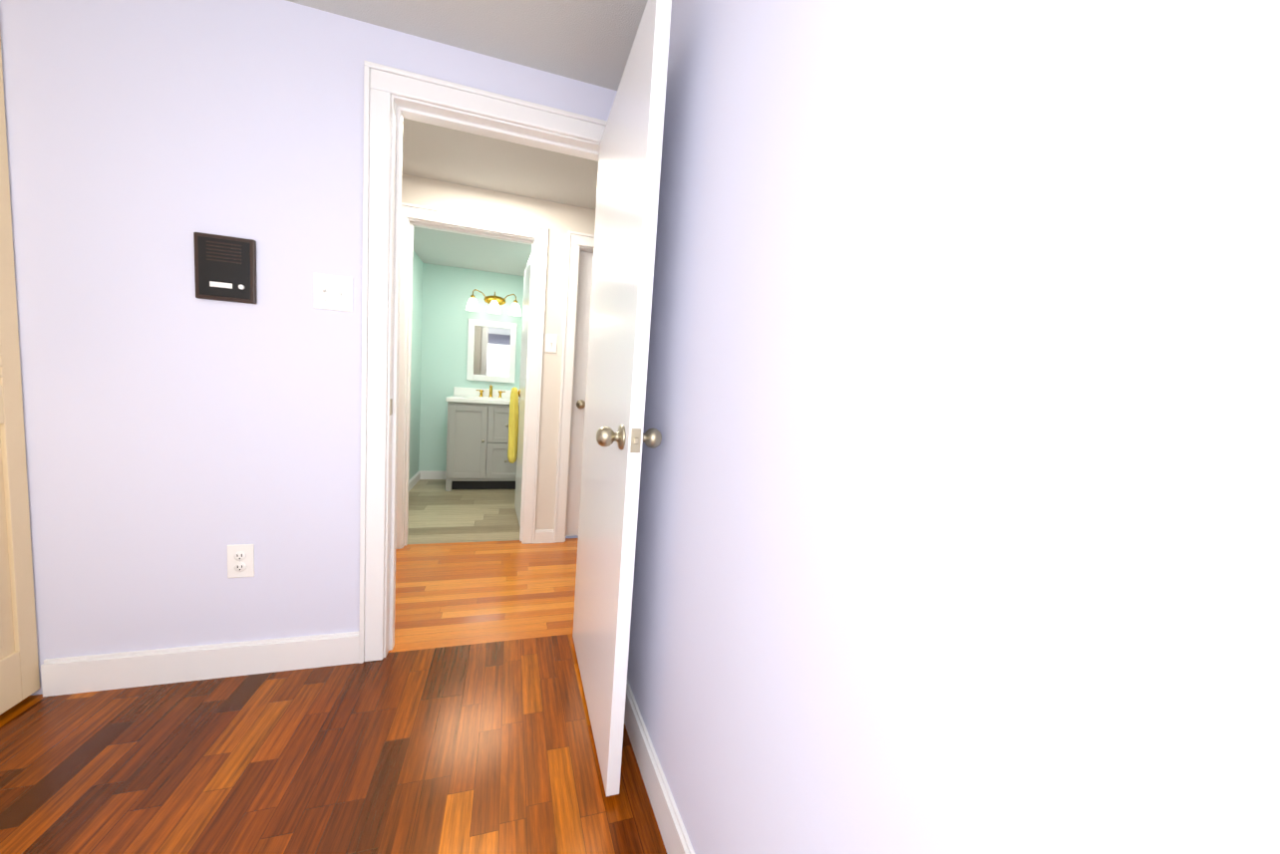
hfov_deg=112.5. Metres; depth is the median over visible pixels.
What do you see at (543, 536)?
baseboard
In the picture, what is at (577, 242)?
door frame
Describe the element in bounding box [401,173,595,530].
wall
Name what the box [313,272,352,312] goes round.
bedroom light switch
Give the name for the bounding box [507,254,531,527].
door
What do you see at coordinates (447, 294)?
wall
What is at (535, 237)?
door frame
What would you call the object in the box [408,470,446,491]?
baseboard
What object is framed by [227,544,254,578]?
outlet
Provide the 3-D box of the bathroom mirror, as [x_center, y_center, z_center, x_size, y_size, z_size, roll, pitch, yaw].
[-1.582,-0.806,4.577,0.490,0.640,0.030,2,5,-17]
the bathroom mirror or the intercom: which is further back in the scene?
the bathroom mirror
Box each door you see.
[0,35,39,714]
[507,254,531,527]
[565,251,593,536]
[572,0,671,796]
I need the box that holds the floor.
[0,479,666,853]
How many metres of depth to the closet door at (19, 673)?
1.26 m
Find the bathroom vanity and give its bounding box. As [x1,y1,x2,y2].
[445,384,519,491]
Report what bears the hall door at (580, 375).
in the wall at (559, 220)
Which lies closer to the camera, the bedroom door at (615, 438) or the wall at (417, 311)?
the bedroom door at (615, 438)
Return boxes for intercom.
[193,232,257,304]
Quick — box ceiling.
[286,0,647,276]
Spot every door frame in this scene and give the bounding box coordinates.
[358,60,607,663]
[395,202,548,549]
[553,231,594,543]
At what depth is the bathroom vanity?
4.14 m
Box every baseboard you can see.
[40,631,358,696]
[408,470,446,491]
[534,529,553,543]
[624,679,694,853]
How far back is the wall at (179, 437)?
1.38 m
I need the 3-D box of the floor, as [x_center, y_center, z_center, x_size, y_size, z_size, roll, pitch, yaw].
[-0.891,0.941,1.419,3.720,0.050,7.040,2,5,-17]
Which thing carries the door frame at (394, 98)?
attached to the wall at (179, 437)
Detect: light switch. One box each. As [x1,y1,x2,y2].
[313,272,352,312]
[545,333,557,352]
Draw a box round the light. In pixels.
[465,289,521,316]
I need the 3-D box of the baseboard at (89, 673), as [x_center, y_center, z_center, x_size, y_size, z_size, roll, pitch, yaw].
[-1.468,0.812,1.486,0.880,0.118,0.016,2,5,-17]
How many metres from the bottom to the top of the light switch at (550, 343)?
0.118 m
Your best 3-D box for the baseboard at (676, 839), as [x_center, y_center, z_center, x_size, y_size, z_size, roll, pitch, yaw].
[0.338,1.049,0.147,0.016,0.118,3.650,2,5,-17]
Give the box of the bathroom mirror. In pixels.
[466,319,517,382]
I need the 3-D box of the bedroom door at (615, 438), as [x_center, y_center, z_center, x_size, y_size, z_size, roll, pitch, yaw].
[-0.107,-0.062,1.397,0.174,2.005,0.758,2,5,-16]
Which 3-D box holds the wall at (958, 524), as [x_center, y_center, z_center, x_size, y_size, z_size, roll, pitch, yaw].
[0.489,-0.002,0.016,0.120,2.250,3.770,2,5,-17]
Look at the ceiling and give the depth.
1.56 m
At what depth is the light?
4.45 m
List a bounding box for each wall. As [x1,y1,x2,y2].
[0,0,617,695]
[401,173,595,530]
[408,250,423,480]
[418,263,524,470]
[627,0,1279,853]

